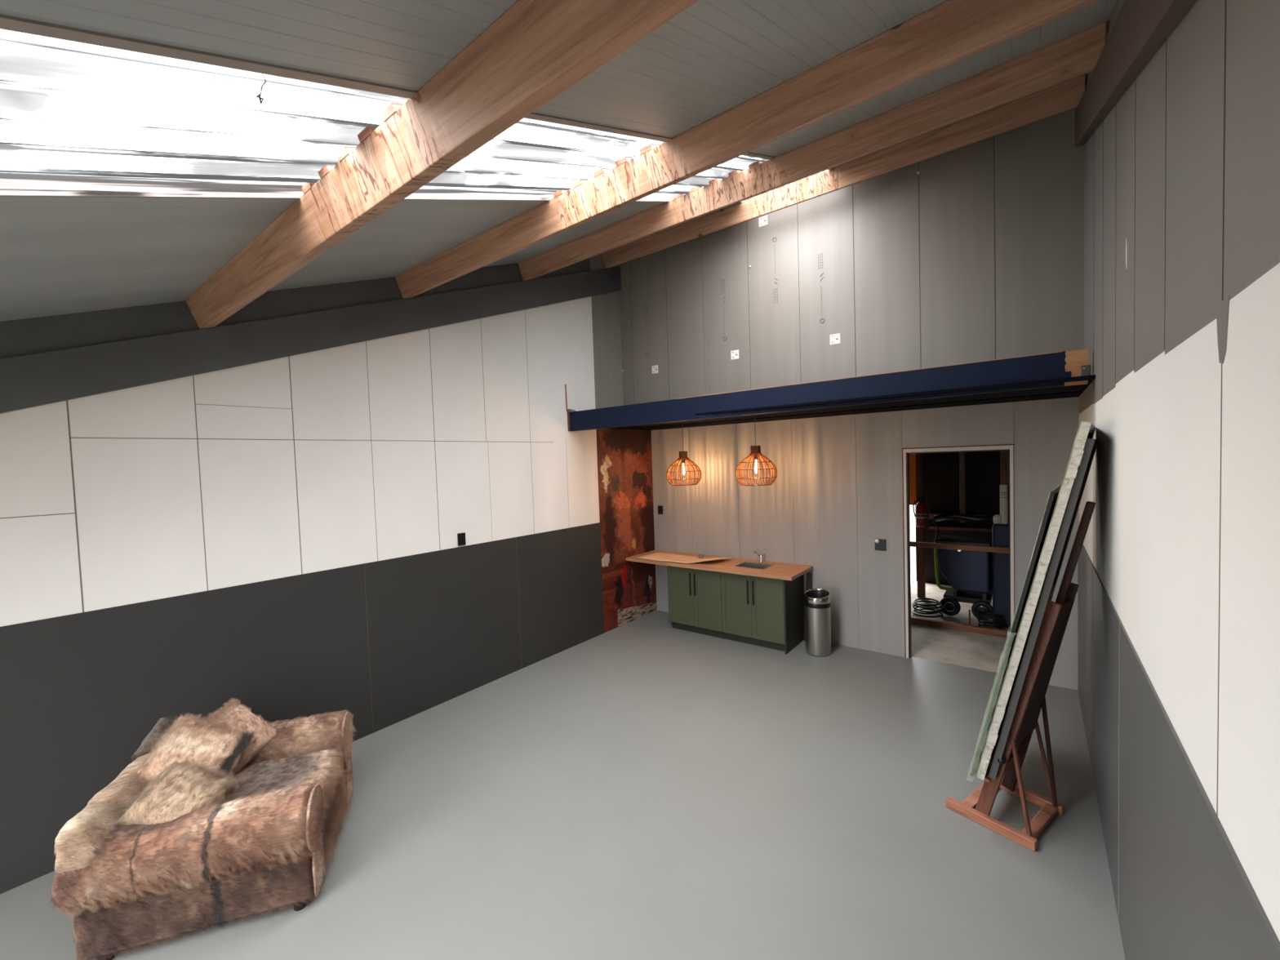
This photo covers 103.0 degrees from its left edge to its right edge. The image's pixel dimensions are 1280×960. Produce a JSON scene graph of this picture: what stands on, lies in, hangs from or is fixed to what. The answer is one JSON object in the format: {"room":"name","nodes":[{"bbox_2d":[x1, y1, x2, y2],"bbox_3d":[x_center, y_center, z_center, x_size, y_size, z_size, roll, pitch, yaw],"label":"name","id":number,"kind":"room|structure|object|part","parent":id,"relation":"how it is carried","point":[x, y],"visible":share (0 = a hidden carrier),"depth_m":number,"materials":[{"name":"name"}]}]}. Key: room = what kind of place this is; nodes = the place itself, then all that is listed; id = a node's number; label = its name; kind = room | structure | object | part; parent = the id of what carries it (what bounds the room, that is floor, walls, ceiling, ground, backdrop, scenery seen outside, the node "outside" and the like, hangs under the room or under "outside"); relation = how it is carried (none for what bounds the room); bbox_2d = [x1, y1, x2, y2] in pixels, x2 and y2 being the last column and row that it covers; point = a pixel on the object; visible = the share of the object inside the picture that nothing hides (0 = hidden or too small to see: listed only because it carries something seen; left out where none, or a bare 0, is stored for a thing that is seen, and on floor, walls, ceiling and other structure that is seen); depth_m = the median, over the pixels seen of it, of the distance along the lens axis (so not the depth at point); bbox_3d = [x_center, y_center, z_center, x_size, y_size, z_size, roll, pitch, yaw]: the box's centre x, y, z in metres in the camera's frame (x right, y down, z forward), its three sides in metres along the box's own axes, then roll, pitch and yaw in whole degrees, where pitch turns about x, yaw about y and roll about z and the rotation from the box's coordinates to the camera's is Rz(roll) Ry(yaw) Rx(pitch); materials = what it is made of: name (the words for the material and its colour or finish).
{"room":"art studio","nodes":[
{"label":"art studio","id":0,"kind":"room"},
{"bbox_2d":[0,253,638,626],"bbox_3d":[-2.268,-0.597,4.648,0.121,5.586,8.020,0,3,38],"label":"wall","id":1,"kind":"structure","parent":0,"point":[406,444],"depth_m":4.02,"materials":[{"name":"white paint"}]},
{"bbox_2d":[0,522,604,893],"bbox_3d":[-2.556,1.482,4.164,0.009,1.490,6.690,0,3,38],"label":"wainscoting","id":2,"kind":"structure","parent":1,"relation":"attached to","point":[388,642],"depth_m":3.87,"materials":[{"name":"grey paint"}]},
{"bbox_2d":[0,266,621,413],"bbox_3d":[-2.461,-1.303,4.277,0.035,2.960,7.270,0,3,38],"label":"ceiling beam","id":3,"kind":"structure","parent":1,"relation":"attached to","point":[31,380],"depth_m":3.74,"materials":[{"name":"grey paint"}]},
{"bbox_2d":[457,532,466,546],"bbox_3d":[-1.798,0.598,5.135,0.018,0.125,0.085,0,3,38],"label":"wall socket","id":4,"kind":"object","parent":1,"relation":"attached to","point":[460,536],"visible":1,"depth_m":5.13,"materials":[{"name":"black plastic"}]},
{"bbox_2d":[564,384,567,411],"bbox_3d":[-0.909,-1.012,6.285,0.012,0.335,0.018,0,3,38],"label":"rod","id":5,"kind":"object","parent":1,"relation":"attached to","point":[565,384],"visible":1,"depth_m":6.28,"materials":[{"name":"metal"}]},
{"bbox_2d":[595,428,657,632],"bbox_3d":[-0.160,0.653,7.257,0.004,2.744,1.209,0,3,38],"label":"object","id":6,"kind":"object","parent":1,"relation":"attached to","point":[624,460],"visible":0.86,"depth_m":7.20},
{"bbox_2d":[0,0,1117,321],"bbox_3d":[-0.280,-1.894,3.123,5.140,3.179,8.420,0,3,38],"label":"ceiling","id":7,"kind":"structure","parent":0,"point":[59,255],"depth_m":2.02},
{"bbox_2d":[0,14,832,202],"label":"window","id":8,"kind":"structure","parent":7,"relation":"attached to","point":[273,165],"depth_m":1.68,"materials":[{"name":"white"}]},
{"bbox_2d":[255,73,266,104],"bbox_3d":[-1.002,-1.035,1.344,0.028,0.078,0.013,-1,2,16],"label":"wire hook","id":9,"kind":"object","parent":8,"relation":"hanging from","point":[259,95],"visible":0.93,"depth_m":1.34,"materials":[{"name":"grey metal"}]},
{"bbox_2d":[185,0,697,328],"bbox_3d":[-1.130,-1.164,2.032,4.886,0.224,0.156,0,3,38],"label":"roof beam","id":10,"kind":"structure","parent":7,"relation":"attached to","point":[535,51],"depth_m":1.61,"materials":[{"name":"orange wood"}]},
{"bbox_2d":[395,0,1099,298],"bbox_3d":[-0.249,-1.779,3.170,4.886,0.224,0.156,0,3,38],"label":"roof beam","id":11,"kind":"structure","parent":7,"relation":"attached to","point":[951,32],"depth_m":2.44,"materials":[{"name":"orange wood"}]},
{"bbox_2d":[518,22,1106,280],"bbox_3d":[0.603,-2.374,4.271,4.886,0.224,0.156,0,3,38],"label":"roof beam","id":12,"kind":"structure","parent":7,"relation":"attached to","point":[1077,55],"depth_m":3.52,"materials":[{"name":"orange wood"}]},
{"bbox_2d":[601,74,1085,268],"bbox_3d":[1.457,-2.971,5.375,4.886,0.224,0.156,0,3,38],"label":"roof beam","id":13,"kind":"structure","parent":7,"relation":"attached to","point":[1065,96],"depth_m":4.75,"materials":[{"name":"orange wood"}]},
{"bbox_2d":[0,575,1125,959],"bbox_3d":[1.482,2.151,4.427,6.300,0.140,12.220,0,3,38],"label":"floor","id":14,"kind":"structure","parent":0,"point":[644,788],"depth_m":3.18,"materials":[{"name":"grey paint"}]},
{"bbox_2d":[49,710,355,959],"bbox_3d":[-2.332,1.887,2.946,1.000,0.760,1.122,-3,2,-19],"label":"sofa","id":15,"kind":"object","parent":14,"relation":"on","point":[262,849],"visible":0.81,"depth_m":2.52,"materials":[{"name":"brown fur"}]},
{"bbox_3d":[-2.679,1.882,2.829,0.267,0.718,1.082,-3,2,-19],"label":"backrest","id":16,"kind":"part","parent":15,"relation":"part of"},
{"bbox_2d":[131,715,200,761],"bbox_3d":[-2.769,1.505,2.968,0.176,0.164,0.275,-3,2,-17],"label":"cushion","id":17,"kind":"object","parent":15,"relation":"on","point":[164,724],"visible":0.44,"depth_m":2.92,"materials":[{"name":"brown fur"}]},
{"bbox_2d":[113,756,239,826],"bbox_3d":[-2.391,1.680,2.639,0.354,0.319,0.334,-2,2,-7],"label":"cushion","id":18,"kind":"object","parent":15,"relation":"on","point":[180,789],"visible":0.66,"depth_m":2.60,"materials":[{"name":"brown fur"}]},
{"bbox_3d":[-2.212,1.820,2.556,0.976,0.326,0.308,-3,2,-19],"label":"armrest","id":19,"kind":"part","parent":15,"relation":"part of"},
{"bbox_2d":[135,712,257,784],"bbox_3d":[-2.522,1.595,2.883,0.446,0.409,0.398,-2,2,-14],"label":"cushion","id":20,"kind":"object","parent":15,"relation":"on","point":[208,742],"visible":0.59,"depth_m":2.87,"materials":[{"name":"brown fur"}]},
{"bbox_3d":[-2.208,2.052,2.576,0.961,0.357,0.141,-3,2,-19],"label":"panel","id":21,"kind":"part","parent":15,"relation":"part of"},
{"bbox_2d":[201,697,276,777],"bbox_3d":[-2.553,1.629,3.166,0.407,0.361,0.369,-2,2,5],"label":"cushion","id":22,"kind":"object","parent":15,"relation":"on","point":[237,714],"visible":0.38,"depth_m":3.20,"materials":[{"name":"brown fur"}]},
{"bbox_2d":[223,746,346,819],"bbox_3d":[-2.237,1.838,2.980,0.750,0.142,0.677,-3,2,-19],"label":"seat cushion","id":23,"kind":"object","parent":15,"relation":"on","point":[319,765],"depth_m":3.10,"materials":[{"name":"brown fur"}]},
{"bbox_3d":[-2.480,1.786,3.324,0.972,0.352,0.306,-3,2,-19],"label":"armrest","id":24,"kind":"part","parent":15,"relation":"part of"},
{"bbox_3d":[-1.927,2.040,3.092,0.130,0.326,0.679,-3,2,-19],"label":"panel","id":25,"kind":"part","parent":15,"relation":"part of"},
{"bbox_3d":[-2.471,2.033,3.323,0.960,0.355,0.140,-3,2,-19],"label":"panel","id":26,"kind":"part","parent":15,"relation":"part of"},
{"bbox_2d":[666,565,725,639],"bbox_3d":[0.870,1.564,6.852,0.813,0.885,0.622,0,3,38],"label":"base cabinet","id":27,"kind":"object","parent":14,"relation":"on","point":[694,595],"visible":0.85,"depth_m":6.62,"materials":[{"name":"green paint"}]},
{"bbox_3d":[0.542,1.526,6.762,0.404,0.772,0.019,0,3,38],"label":"door","id":28,"kind":"part","parent":27,"relation":"part of","materials":[{"name":"green paint"}]},
{"bbox_3d":[0.654,1.353,6.632,0.014,0.290,0.032,0,3,38],"label":"handle","id":29,"kind":"part","parent":27,"relation":"part of","materials":[{"name":"black metal"}]},
{"bbox_3d":[0.709,1.352,6.589,0.014,0.290,0.032,0,3,38],"label":"handle","id":30,"kind":"part","parent":27,"relation":"part of","materials":[{"name":"black metal"}]},
{"bbox_3d":[0.864,1.524,6.513,0.404,0.772,0.019,0,3,38],"label":"door","id":31,"kind":"part","parent":27,"relation":"part of","materials":[{"name":"green paint"}]},
{"bbox_2d":[720,572,804,654],"bbox_3d":[1.521,1.560,6.347,0.832,0.888,0.622,0,3,38],"label":"base cabinet","id":32,"kind":"object","parent":14,"relation":"on","point":[761,611],"visible":0.88,"depth_m":6.11,"materials":[{"name":"green paint"}]},
{"bbox_2d":[626,550,813,580],"bbox_3d":[0.965,1.099,6.734,2.409,0.040,0.696,0,3,38],"label":"countertop","id":33,"kind":"structure","parent":32,"relation":"on","point":[780,571],"depth_m":6.38,"materials":[{"name":"brown wood"}]},
{"bbox_2d":[637,551,729,563],"bbox_3d":[0.592,1.048,6.947,1.250,0.060,0.530,0,3,38],"label":"sheet","id":34,"kind":"object","parent":33,"relation":"on","point":[658,556],"visible":0.98,"depth_m":7.01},
{"bbox_2d":[698,554,711,558],"bbox_3d":[0.914,1.039,6.918,0.233,0.050,0.043,-1,2,14],"label":"tape measure","id":35,"kind":"object","parent":34,"relation":"on","point":[700,556],"visible":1,"depth_m":6.92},
{"bbox_2d":[733,561,773,569],"bbox_3d":[1.436,1.149,6.400,0.409,0.153,0.324,0,3,38],"label":"sink","id":36,"kind":"object","parent":33,"relation":"in","point":[745,564],"visible":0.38,"depth_m":6.52,"materials":[{"name":"metal"}]},
{"bbox_2d":[736,562,771,568],"bbox_3d":[1.436,1.150,6.400,0.379,0.151,0.294,0,3,38],"label":"basin","id":37,"kind":"object","parent":36,"relation":"in","point":[748,565],"depth_m":6.52,"materials":[{"name":"metal"}]},
{"bbox_2d":[752,551,765,562],"bbox_3d":[1.539,0.988,6.578,0.163,0.155,0.061,-2,2,11],"label":"faucet","id":38,"kind":"object","parent":33,"relation":"on","point":[760,556],"visible":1,"depth_m":6.57,"materials":[{"name":"silver metal"}]},
{"bbox_3d":[1.186,1.523,6.263,0.404,0.772,0.019,0,3,38],"label":"door","id":39,"kind":"part","parent":32,"relation":"part of","materials":[{"name":"green paint"}]},
{"bbox_3d":[1.298,1.350,6.133,0.014,0.290,0.032,0,3,38],"label":"handle","id":40,"kind":"part","parent":32,"relation":"part of","materials":[{"name":"black metal"}]},
{"bbox_3d":[1.353,1.350,6.090,0.014,0.290,0.032,0,3,38],"label":"handle","id":41,"kind":"part","parent":32,"relation":"part of","materials":[{"name":"black metal"}]},
{"bbox_3d":[1.507,1.522,6.013,0.404,0.772,0.019,0,3,38],"label":"door","id":42,"kind":"part","parent":32,"relation":"part of","materials":[{"name":"green paint"}]},
{"bbox_3d":[1.852,1.558,6.110,0.019,0.888,0.590,0,3,38],"label":"panel","id":43,"kind":"part","parent":32,"relation":"part of","materials":[{"name":"green wood"}]},
{"bbox_2d":[804,573,812,641],"bbox_3d":[2.071,1.569,6.277,0.090,0.840,0.080,0,3,38],"label":"plank","id":44,"kind":"object","parent":14,"relation":"on","point":[809,575],"visible":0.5,"depth_m":6.26,"materials":[{"name":"brown wood"}]},
{"bbox_2d":[804,588,831,657],"bbox_3d":[2.058,1.645,5.899,0.294,0.717,0.294,0,3,38],"label":"waste bin","id":45,"kind":"object","parent":14,"relation":"on","point":[817,602],"visible":1,"depth_m":5.78,"materials":[{"name":"metal"}]},
{"bbox_2d":[915,453,925,597],"bbox_3d":[4.386,0.393,7.966,0.100,2.900,0.100,0,3,38],"label":"post","id":46,"kind":"object","parent":14,"relation":"on","point":[921,578],"visible":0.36,"depth_m":7.94,"materials":[{"name":"brown wood"}]},
{"bbox_2d":[912,497,926,527],"bbox_3d":[4.333,0.497,7.863,0.145,0.445,0.163,-3,3,-31],"label":"fire extinguisher","id":47,"kind":"object","parent":46,"relation":"attached to","point":[921,508],"visible":1,"depth_m":7.81,"materials":[{"name":"red metal"}]},
{"bbox_2d":[911,597,943,617],"bbox_3d":[4.018,1.782,7.111,0.390,0.217,0.495,0,3,38],"label":"coil","id":48,"kind":"object","parent":14,"relation":"on","point":[922,606],"visible":1,"depth_m":7.00,"materials":[{"name":"black rubber"}]},
{"bbox_2d":[911,616,1009,637],"bbox_3d":[4.215,1.874,6.401,1.600,0.075,0.070,0,3,38],"label":"sill timber","id":49,"kind":"structure","parent":14,"relation":"on","point":[935,623],"depth_m":6.47,"materials":[{"name":"brown wood"}]},
{"bbox_2d":[931,512,994,619],"bbox_3d":[4.540,1.163,7.130,0.746,1.414,0.530,0,3,38],"label":"cart","id":50,"kind":"object","parent":14,"relation":"on","point":[969,573],"visible":0.84,"depth_m":6.96,"materials":[{"name":"blue plastic"}]},
{"bbox_3d":[4.258,1.203,7.104,0.273,0.683,0.044,0,3,38],"label":"green frame","id":51,"kind":"part","parent":50,"relation":"part of","materials":[{"name":"paint"}]},
{"bbox_3d":[4.264,0.688,7.065,0.392,0.353,0.024,0,3,38],"label":"push handle","id":52,"kind":"part","parent":50,"relation":"part of","materials":[{"name":"black metal"}]},
{"bbox_3d":[4.539,0.852,7.117,0.620,0.060,0.520,0,3,38],"label":"tank lid","id":53,"kind":"part","parent":50,"relation":"part of","materials":[{"name":"black plastic"}]},
{"bbox_3d":[4.551,1.191,7.129,0.598,0.640,0.500,0,3,38],"label":"tank","id":54,"kind":"part","parent":50,"relation":"part of","materials":[{"name":"blue plastic"}]},
{"bbox_2d":[968,609,970,624],"bbox_3d":[4.240,1.785,6.547,0.020,0.240,0.020,0,3,38],"label":"peg","id":55,"kind":"object","parent":14,"relation":"on","point":[969,610],"visible":0.56,"depth_m":6.54,"materials":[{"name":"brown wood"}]},
{"bbox_2d":[977,611,1003,629],"bbox_3d":[4.449,1.793,6.474,0.279,0.214,0.234,0,3,38],"label":"coil","id":56,"kind":"object","parent":14,"relation":"on","point":[997,624],"visible":0.93,"depth_m":6.42,"materials":[{"name":"black rubber"}]},
{"bbox_2d":[991,519,1009,627],"bbox_3d":[5.011,1.209,6.647,0.640,1.330,0.700,0,3,38],"label":"stack","id":57,"kind":"object","parent":14,"relation":"on","point":[1000,532],"visible":0.26,"depth_m":6.51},
{"bbox_2d":[992,514,1002,524],"bbox_3d":[4.622,0.504,6.573,0.110,0.110,0.110,0,3,38],"label":"jar","id":58,"kind":"object","parent":57,"relation":"on","point":[997,518],"visible":1,"depth_m":6.54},
{"bbox_2d":[1000,484,1008,524],"bbox_3d":[4.672,0.309,6.534,0.098,0.500,0.098,0,3,38],"label":"roll","id":59,"kind":"object","parent":57,"relation":"on","point":[1003,487],"visible":1,"depth_m":6.50,"materials":[{"name":"grey paper"}]},
{"bbox_2d":[946,501,1095,851],"bbox_3d":[2.341,1.108,3.113,0.515,1.988,0.675,-3,3,-35],"label":"easel","id":60,"kind":"object","parent":14,"relation":"on","point":[1032,699],"visible":0.96,"depth_m":3.02,"materials":[{"name":"brown wood"}]},
{"bbox_3d":[2.154,1.672,3.036,0.044,0.044,0.044,-3,3,-35],"label":"knob","id":61,"kind":"part","parent":60,"relation":"part of","materials":[{"name":"black plastic"}]},
{"bbox_2d":[969,484,1061,777],"bbox_3d":[2.384,0.936,3.224,0.433,1.781,0.856,0,3,43],"label":"picture","id":62,"kind":"object","parent":60,"relation":"on","point":[1053,495],"visible":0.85,"depth_m":2.99,"materials":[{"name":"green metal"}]},
{"bbox_2d":[974,421,1096,781],"bbox_3d":[2.533,0.730,3.240,0.533,2.130,1.098,0,3,43],"label":"picture","id":63,"kind":"object","parent":60,"relation":"on","point":[1086,430],"visible":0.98,"depth_m":2.85,"materials":[{"name":"white"}]},
{"bbox_2d":[987,438,1097,780],"bbox_3d":[2.561,0.766,3.214,0.483,2.028,1.031,0,3,43],"label":"picture","id":64,"kind":"object","parent":60,"relation":"on","point":[1083,469],"visible":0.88,"depth_m":2.87,"materials":[{"name":"grey paint"}]},
{"bbox_3d":[2.563,0.766,3.213,0.473,2.018,1.023,0,3,43],"label":"stretcher frame","id":65,"kind":"part","parent":64,"relation":"part of","materials":[{"name":"brown wood"}]},
{"bbox_2d":[567,348,1095,431],"bbox_3d":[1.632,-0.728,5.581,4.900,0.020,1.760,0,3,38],"label":"steel beam","id":66,"kind":"structure","parent":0,"point":[1079,388],"depth_m":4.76,"materials":[{"name":"blue metal"}]},
{"bbox_2d":[666,434,701,485],"bbox_3d":[0.579,-0.330,6.816,0.483,0.796,0.488,0,3,38],"label":"pendant lamp","id":67,"kind":"object","parent":66,"relation":"hanging from","point":[682,455],"visible":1,"depth_m":6.75,"materials":[{"name":"orange wicker"}]},
{"bbox_3d":[0.586,-0.118,6.824,0.471,0.365,0.474,0,3,38],"label":"lamp shade","id":68,"kind":"part","parent":67,"relation":"part of","materials":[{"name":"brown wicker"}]},
{"bbox_2d":[735,417,777,485],"bbox_3d":[1.331,-0.329,5.853,0.474,0.775,0.475,0,3,38],"label":"pendant lamp","id":69,"kind":"object","parent":66,"relation":"hanging from","point":[755,453],"visible":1,"depth_m":5.78,"materials":[{"name":"orange wicker"}]},
{"bbox_3d":[1.337,-0.128,5.861,0.474,0.365,0.475,0,3,38],"label":"lamp shade","id":70,"kind":"part","parent":69,"relation":"part of","materials":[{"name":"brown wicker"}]},
{"bbox_2d":[618,108,1084,429],"bbox_3d":[1.699,-1.998,5.673,4.900,2.545,0.102,0,3,38],"label":"wall","id":71,"kind":"structure","parent":0,"point":[977,255],"depth_m":5.06,"materials":[{"name":"grey paint"}]},
{"bbox_2d":[644,303,648,355],"bbox_3d":[0.087,-2.024,6.857,0.054,0.703,0.006,0,3,38],"label":"printed mark","id":72,"kind":"object","parent":71,"relation":"attached to","point":[644,304],"visible":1,"depth_m":6.86,"materials":[{"name":"grey paint"}]},
{"bbox_2d":[651,364,657,373],"bbox_3d":[0.201,-1.478,6.805,0.104,0.104,0.002,0,3,38],"label":"sticker","id":73,"kind":"object","parent":71,"relation":"attached to","point":[655,368],"visible":1,"depth_m":6.80,"materials":[{"name":"white paper"}]},
{"bbox_2d":[720,279,726,340],"bbox_3d":[1.012,-2.048,6.138,0.054,0.727,0.006,0,3,38],"label":"printed mark","id":74,"kind":"object","parent":71,"relation":"attached to","point":[724,279],"visible":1,"depth_m":6.14,"materials":[{"name":"grey paint"}]},
{"bbox_2d":[730,349,738,359],"bbox_3d":[1.133,-1.496,6.080,0.104,0.104,0.002,0,3,38],"label":"sticker","id":75,"kind":"object","parent":71,"relation":"attached to","point":[735,353],"visible":1,"depth_m":6.08,"materials":[{"name":"white paper"}]},
{"bbox_2d":[759,214,767,226],"bbox_3d":[1.399,-2.940,5.780,0.104,0.104,0.002,0,3,38],"label":"sticker","id":76,"kind":"object","parent":71,"relation":"attached to","point":[763,220],"visible":1,"depth_m":5.78,"materials":[{"name":"white paper"}]},
{"bbox_2d":[772,237,777,303],"bbox_3d":[1.520,-2.358,5.723,0.054,0.727,0.006,0,3,38],"label":"printed mark","id":77,"kind":"object","parent":71,"relation":"attached to","point":[774,237],"visible":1,"depth_m":5.72,"materials":[{"name":"grey paint"}]},
{"bbox_2d":[817,253,824,323],"bbox_3d":[1.933,-2.040,5.425,0.054,0.729,0.006,0,3,38],"label":"printed mark","id":78,"kind":"object","parent":71,"relation":"attached to","point":[822,253],"visible":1,"depth_m":5.42,"materials":[{"name":"grey paint"}]},
{"bbox_2d":[830,333,839,344],"bbox_3d":[2.055,-1.486,5.366,0.104,0.104,0.002,0,3,38],"label":"sticker","id":79,"kind":"object","parent":71,"relation":"attached to","point":[835,338],"visible":1,"depth_m":5.36,"materials":[{"name":"white paper"}]},
{"bbox_2d":[650,396,1079,689],"bbox_3d":[2.179,0.584,6.280,4.900,2.800,0.121,0,3,38],"label":"wall","id":80,"kind":"structure","parent":0,"point":[837,489],"depth_m":6.00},
{"bbox_2d":[657,505,662,514],"bbox_3d":[0.307,0.448,7.636,0.085,0.125,0.018,0,3,38],"label":"wall socket","id":81,"kind":"object","parent":80,"relation":"attached to","point":[660,507],"visible":1,"depth_m":7.63,"materials":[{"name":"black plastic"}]},
{"bbox_2d":[875,538,885,551],"bbox_3d":[2.727,0.735,5.777,0.115,0.130,0.018,0,3,38],"label":"wall socket","id":82,"kind":"object","parent":80,"relation":"attached to","point":[881,545],"visible":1,"depth_m":5.77,"materials":[{"name":"black plastic"}]},
{"bbox_2d":[902,444,1014,657],"bbox_3d":[3.352,0.811,5.384,1.000,2.335,0.142,0,3,38],"label":"door frame","id":83,"kind":"structure","parent":80,"relation":"in","point":[905,451],"depth_m":5.53,"materials":[{"name":"grey wood"}]},
{"bbox_2d":[915,450,1008,589],"bbox_3d":[5.154,0.336,8.760,5.800,2.900,0.100,0,3,38],"label":"wall","id":84,"kind":"structure","parent":0,"point":[982,468],"depth_m":8.55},
{"bbox_2d":[908,453,915,505],"bbox_3d":[4.752,-0.194,8.963,0.320,1.270,0.013,0,3,38],"label":"curtain","id":85,"kind":"object","parent":84,"relation":"attached to","point":[912,456],"visible":0.21,"depth_m":8.94,"materials":[{"name":"fabric"}]},
{"bbox_2d":[928,525,991,532],"bbox_3d":[5.685,0.814,8.259,1.750,0.050,0.070,0,3,38],"label":"batten","id":86,"kind":"object","parent":84,"relation":"attached to","point":[956,528],"visible":0.56,"depth_m":8.47,"materials":[{"name":"brown wood"}]},
{"bbox_2d":[928,512,1008,519],"bbox_3d":[5.678,0.619,8.252,1.750,0.100,0.070,0,3,38],"label":"batten","id":87,"kind":"object","parent":84,"relation":"attached to","point":[931,514],"visible":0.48,"depth_m":8.67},
{"bbox_2d":[1079,0,1279,941],"bbox_3d":[1.697,-0.612,1.571,0.122,5.586,8.020,0,3,38],"label":"wall","id":88,"kind":"structure","parent":0,"point":[1182,174],"depth_m":1.26,"materials":[{"name":"white paint"}]},
{"bbox_2d":[1075,0,1197,147],"bbox_3d":[1.374,-1.340,1.299,0.055,2.915,7.270,0,3,38],"label":"ceiling beam","id":89,"kind":"structure","parent":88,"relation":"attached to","point":[1140,28],"depth_m":1.91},
{"bbox_2d":[1077,544,1279,959],"bbox_3d":[1.680,1.450,1.643,0.010,1.462,7.900,0,3,38],"label":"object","id":90,"kind":"structure","parent":88,"relation":"attached to","point":[1182,891],"depth_m":1.77,"materials":[{"name":"grey paint"}]},
{"bbox_3d":[3.977,-1.067,7.250,5.800,0.100,3.780,0,3,38],"label":"ceiling","id":91,"kind":"structure","parent":0,"visible":0},
{"bbox_2d":[959,452,965,522],"bbox_3d":[4.853,-0.212,7.665,0.070,1.700,0.060,0,3,38],"label":"stud","id":92,"kind":"object","parent":91,"relation":"hanging from","point":[962,455],"visible":0.56,"depth_m":7.65,"materials":[{"name":"brown wood"}]},
{"bbox_2d":[1000,450,1008,485],"bbox_3d":[4.799,-0.472,6.676,0.120,1.100,0.060,0,3,38],"label":"upright","id":93,"kind":"object","parent":91,"relation":"attached to","point":[1004,455],"visible":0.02,"depth_m":6.67,"materials":[{"name":"brown wood"}]},
{"bbox_3d":[1.745,0.442,9.016,0.100,2.900,3.680,0,3,38],"label":"wall","id":94,"kind":"structure","parent":0,"visible":0},
{"bbox_2d":[910,541,1008,553],"bbox_3d":[3.620,0.853,6.781,5.600,0.065,0.045,0,3,38],"label":"guard rail","id":95,"kind":"object","parent":94,"relation":"attached to","point":[913,544],"visible":0.11,"depth_m":6.42,"materials":[{"name":"brown wood"}]}
]}

